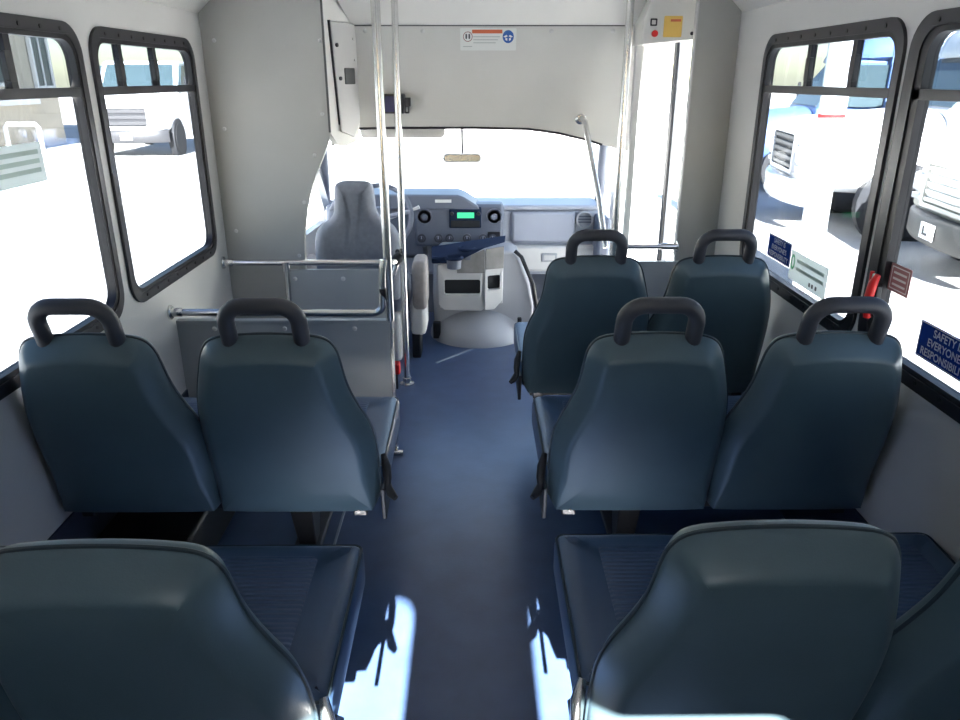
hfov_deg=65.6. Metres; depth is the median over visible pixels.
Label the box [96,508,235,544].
heater
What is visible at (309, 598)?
cushion
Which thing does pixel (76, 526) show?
baseboard
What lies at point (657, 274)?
wall
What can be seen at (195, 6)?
ceiling
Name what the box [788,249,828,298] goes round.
window sticker
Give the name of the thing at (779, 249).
window sticker
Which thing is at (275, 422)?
passenger seat
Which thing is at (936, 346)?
window sticker
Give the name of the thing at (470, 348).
trim
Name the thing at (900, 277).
window sticker
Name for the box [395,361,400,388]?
red latch
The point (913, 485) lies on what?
wall
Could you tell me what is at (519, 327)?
cushion
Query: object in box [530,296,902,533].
passenger seat
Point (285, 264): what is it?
grab rail
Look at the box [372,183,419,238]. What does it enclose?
steering wheel
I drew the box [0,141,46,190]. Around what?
window sticker
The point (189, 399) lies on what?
cushion
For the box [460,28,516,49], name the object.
warning label
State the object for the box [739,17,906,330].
window
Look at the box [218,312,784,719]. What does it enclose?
floor
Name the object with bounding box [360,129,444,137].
sun visor
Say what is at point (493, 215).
air vent
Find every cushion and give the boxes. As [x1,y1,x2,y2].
[183,397,196,401]
[206,546,364,719]
[355,397,399,483]
[393,271,411,311]
[514,322,527,384]
[532,396,570,493]
[553,535,673,719]
[728,396,740,399]
[892,534,953,577]
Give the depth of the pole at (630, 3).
3.27 m
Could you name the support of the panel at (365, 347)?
on the floor
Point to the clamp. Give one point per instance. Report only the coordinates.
(397, 255)
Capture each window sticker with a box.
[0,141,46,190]
[767,233,791,267]
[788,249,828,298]
[887,262,912,297]
[915,320,959,381]
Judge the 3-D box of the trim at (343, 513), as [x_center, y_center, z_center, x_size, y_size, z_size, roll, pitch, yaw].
[-0.490,1.080,1.377,0.008,0.006,3.820,0,21,0]
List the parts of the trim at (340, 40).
access door, latch plate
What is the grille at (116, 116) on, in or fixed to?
attached to the van
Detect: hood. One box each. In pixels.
[105,94,182,129]
[330,188,478,209]
[763,106,812,157]
[770,108,946,192]
[913,148,959,223]
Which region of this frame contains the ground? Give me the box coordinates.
[0,87,959,391]
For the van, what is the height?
2.699 m
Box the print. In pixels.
[671,19,680,21]
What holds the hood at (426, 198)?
attached to the dashboard
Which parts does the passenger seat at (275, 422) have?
grab handle, backrest, seat frame, grab handle, backrest, belt lever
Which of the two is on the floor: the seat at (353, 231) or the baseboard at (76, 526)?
the seat at (353, 231)
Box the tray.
[431,235,505,261]
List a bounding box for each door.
[306,171,328,255]
[609,41,685,260]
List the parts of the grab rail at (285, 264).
post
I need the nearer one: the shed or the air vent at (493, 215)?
the air vent at (493, 215)
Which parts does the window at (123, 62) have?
transom glass, transom rail, lower grab rail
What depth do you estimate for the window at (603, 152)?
4.64 m
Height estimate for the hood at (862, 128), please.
1.260 m
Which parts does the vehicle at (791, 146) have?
license plate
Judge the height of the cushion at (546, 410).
0.133 m
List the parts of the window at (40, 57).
transom glass, transom rail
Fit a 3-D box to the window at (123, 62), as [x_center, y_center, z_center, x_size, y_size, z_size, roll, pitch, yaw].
[-0.799,-0.702,2.887,0.877,1.039,0.910,0,21,0]
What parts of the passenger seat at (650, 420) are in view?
belt lever, backrest, grab handle, seat frame, backrest, grab handle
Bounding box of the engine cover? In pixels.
[431,235,537,348]
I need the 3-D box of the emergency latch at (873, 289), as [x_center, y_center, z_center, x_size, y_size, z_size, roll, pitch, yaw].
[1.092,-0.181,2.078,0.038,0.131,0.038,0,21,0]
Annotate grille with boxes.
[107,108,146,125]
[770,127,799,173]
[919,160,959,219]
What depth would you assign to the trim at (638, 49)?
3.57 m
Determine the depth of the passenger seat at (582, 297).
2.69 m
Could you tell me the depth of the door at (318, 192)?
4.65 m
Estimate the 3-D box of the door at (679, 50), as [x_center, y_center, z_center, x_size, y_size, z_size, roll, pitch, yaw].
[0.986,-0.766,4.235,0.052,2.160,1.471,-3,21,-8]
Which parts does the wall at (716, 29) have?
edge trim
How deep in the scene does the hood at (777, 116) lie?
14.65 m
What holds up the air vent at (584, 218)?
attached to the dashboard
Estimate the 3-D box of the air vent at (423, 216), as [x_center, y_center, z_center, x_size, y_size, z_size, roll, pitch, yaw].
[-0.347,-0.892,4.638,0.100,0.100,0.016,0,21,0]
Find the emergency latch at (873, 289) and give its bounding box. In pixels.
[863,271,881,317]
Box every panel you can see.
[176,318,402,455]
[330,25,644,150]
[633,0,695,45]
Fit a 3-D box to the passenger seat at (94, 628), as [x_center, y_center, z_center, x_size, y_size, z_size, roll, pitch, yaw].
[-0.717,0.565,1.451,0.980,0.916,0.723,0,21,0]
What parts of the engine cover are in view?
trim plate, trim plate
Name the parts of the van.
license plate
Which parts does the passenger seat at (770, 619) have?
backrest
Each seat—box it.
[0,538,364,719]
[18,298,399,544]
[307,180,428,360]
[509,229,770,399]
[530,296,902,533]
[553,519,959,719]
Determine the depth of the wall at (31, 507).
2.44 m
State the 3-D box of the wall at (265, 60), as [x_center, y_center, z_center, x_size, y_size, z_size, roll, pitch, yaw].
[-0.949,-0.779,3.506,0.538,1.980,0.036,0,21,0]
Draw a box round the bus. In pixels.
[761,94,886,184]
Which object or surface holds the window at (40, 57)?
in the wall at (31, 507)
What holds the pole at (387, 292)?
on the panel at (365, 347)
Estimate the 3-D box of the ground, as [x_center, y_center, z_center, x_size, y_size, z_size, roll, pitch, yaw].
[-0.550,-22.713,66.246,240.000,0.100,260.000,0,21,0]
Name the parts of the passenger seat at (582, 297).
belt lever, backrest, grab handle, seat frame, backrest, grab handle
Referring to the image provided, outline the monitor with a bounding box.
[384,94,410,113]
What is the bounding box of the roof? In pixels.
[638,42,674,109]
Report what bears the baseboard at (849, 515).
attached to the wall at (913, 485)
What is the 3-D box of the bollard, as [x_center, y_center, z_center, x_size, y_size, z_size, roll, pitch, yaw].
[-13.582,-6.609,22.191,1.133,0.916,0.140,0,21,0]
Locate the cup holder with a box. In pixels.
[432,256,446,263]
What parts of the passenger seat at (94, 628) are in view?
backrest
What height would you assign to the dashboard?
0.785 m
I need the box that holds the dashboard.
[325,188,610,273]
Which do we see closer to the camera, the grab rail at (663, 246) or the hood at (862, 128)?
the grab rail at (663, 246)
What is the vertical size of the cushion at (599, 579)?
0.133 m
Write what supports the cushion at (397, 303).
on the seat at (353, 231)
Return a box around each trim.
[322,0,359,145]
[329,200,544,311]
[333,511,345,543]
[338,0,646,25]
[436,348,474,362]
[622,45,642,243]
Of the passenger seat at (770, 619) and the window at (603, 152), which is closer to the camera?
the passenger seat at (770, 619)
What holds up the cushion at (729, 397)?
on the passenger seat at (650, 420)
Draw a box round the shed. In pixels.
[0,98,66,146]
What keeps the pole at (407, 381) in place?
on the floor
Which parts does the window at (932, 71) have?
transom rail, transom glass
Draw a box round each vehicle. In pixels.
[763,101,959,241]
[906,148,959,260]
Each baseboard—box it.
[47,389,188,539]
[741,392,869,524]
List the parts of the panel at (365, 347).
trim, panel, edge trim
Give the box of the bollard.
[2,122,46,153]
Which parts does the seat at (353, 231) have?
armrest, backrest, armrest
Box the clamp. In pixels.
[391,249,403,278]
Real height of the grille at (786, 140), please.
0.578 m
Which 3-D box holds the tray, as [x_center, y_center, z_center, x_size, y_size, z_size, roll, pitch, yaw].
[-0.066,-0.639,4.307,0.434,0.130,0.170,0,21,0]
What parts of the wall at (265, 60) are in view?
edge trim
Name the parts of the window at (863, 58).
transom rail, transom glass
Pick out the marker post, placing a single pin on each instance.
(831, 115)
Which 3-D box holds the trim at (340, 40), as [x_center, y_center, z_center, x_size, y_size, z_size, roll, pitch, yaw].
[-0.635,-1.387,3.386,0.048,0.800,0.233,10,23,24]
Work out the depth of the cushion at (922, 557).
1.73 m
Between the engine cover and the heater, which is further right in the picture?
the engine cover
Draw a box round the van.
[105,92,192,155]
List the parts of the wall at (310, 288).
panel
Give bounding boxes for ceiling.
[143,0,787,12]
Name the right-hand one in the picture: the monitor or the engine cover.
the engine cover
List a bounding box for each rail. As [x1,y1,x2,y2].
[221,256,396,301]
[575,114,607,247]
[610,241,678,251]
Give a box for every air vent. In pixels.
[416,209,431,224]
[486,208,501,224]
[576,210,593,228]
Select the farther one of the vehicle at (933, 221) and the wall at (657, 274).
the vehicle at (933, 221)
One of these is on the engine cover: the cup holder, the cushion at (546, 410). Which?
the cup holder
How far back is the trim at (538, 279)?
5.18 m
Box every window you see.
[0,12,123,400]
[88,26,386,319]
[319,145,608,203]
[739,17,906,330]
[858,7,959,423]
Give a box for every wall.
[0,0,232,545]
[198,0,330,317]
[289,269,395,370]
[638,261,677,318]
[673,0,741,260]
[714,0,959,561]
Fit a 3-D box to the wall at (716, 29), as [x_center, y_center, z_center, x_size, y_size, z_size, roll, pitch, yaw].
[1.013,-0.673,3.465,0.190,2.009,0.038,0,21,0]
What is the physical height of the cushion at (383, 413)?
0.133 m
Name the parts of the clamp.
lever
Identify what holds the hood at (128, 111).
attached to the van
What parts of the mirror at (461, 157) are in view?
stem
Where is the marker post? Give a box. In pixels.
[792,95,848,287]
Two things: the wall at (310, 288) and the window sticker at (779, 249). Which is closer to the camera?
the window sticker at (779, 249)
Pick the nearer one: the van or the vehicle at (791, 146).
the vehicle at (791, 146)
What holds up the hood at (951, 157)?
attached to the vehicle at (933, 221)
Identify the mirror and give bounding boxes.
[443,129,481,162]
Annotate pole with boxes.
[370,0,393,321]
[391,0,413,385]
[610,0,634,255]
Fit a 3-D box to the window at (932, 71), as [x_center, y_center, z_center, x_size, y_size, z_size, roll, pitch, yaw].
[1.128,-0.287,1.601,0.036,0.905,0.970,0,21,0]
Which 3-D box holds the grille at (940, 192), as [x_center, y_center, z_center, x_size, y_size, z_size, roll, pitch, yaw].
[5.130,-1.834,8.067,0.291,0.511,1.316,0,21,0]
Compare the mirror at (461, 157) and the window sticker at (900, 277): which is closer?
the window sticker at (900, 277)
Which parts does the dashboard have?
control knob, control knob, control knob, control knob, control knob, switch panel, glove panel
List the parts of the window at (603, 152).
pillar trim, pillar trim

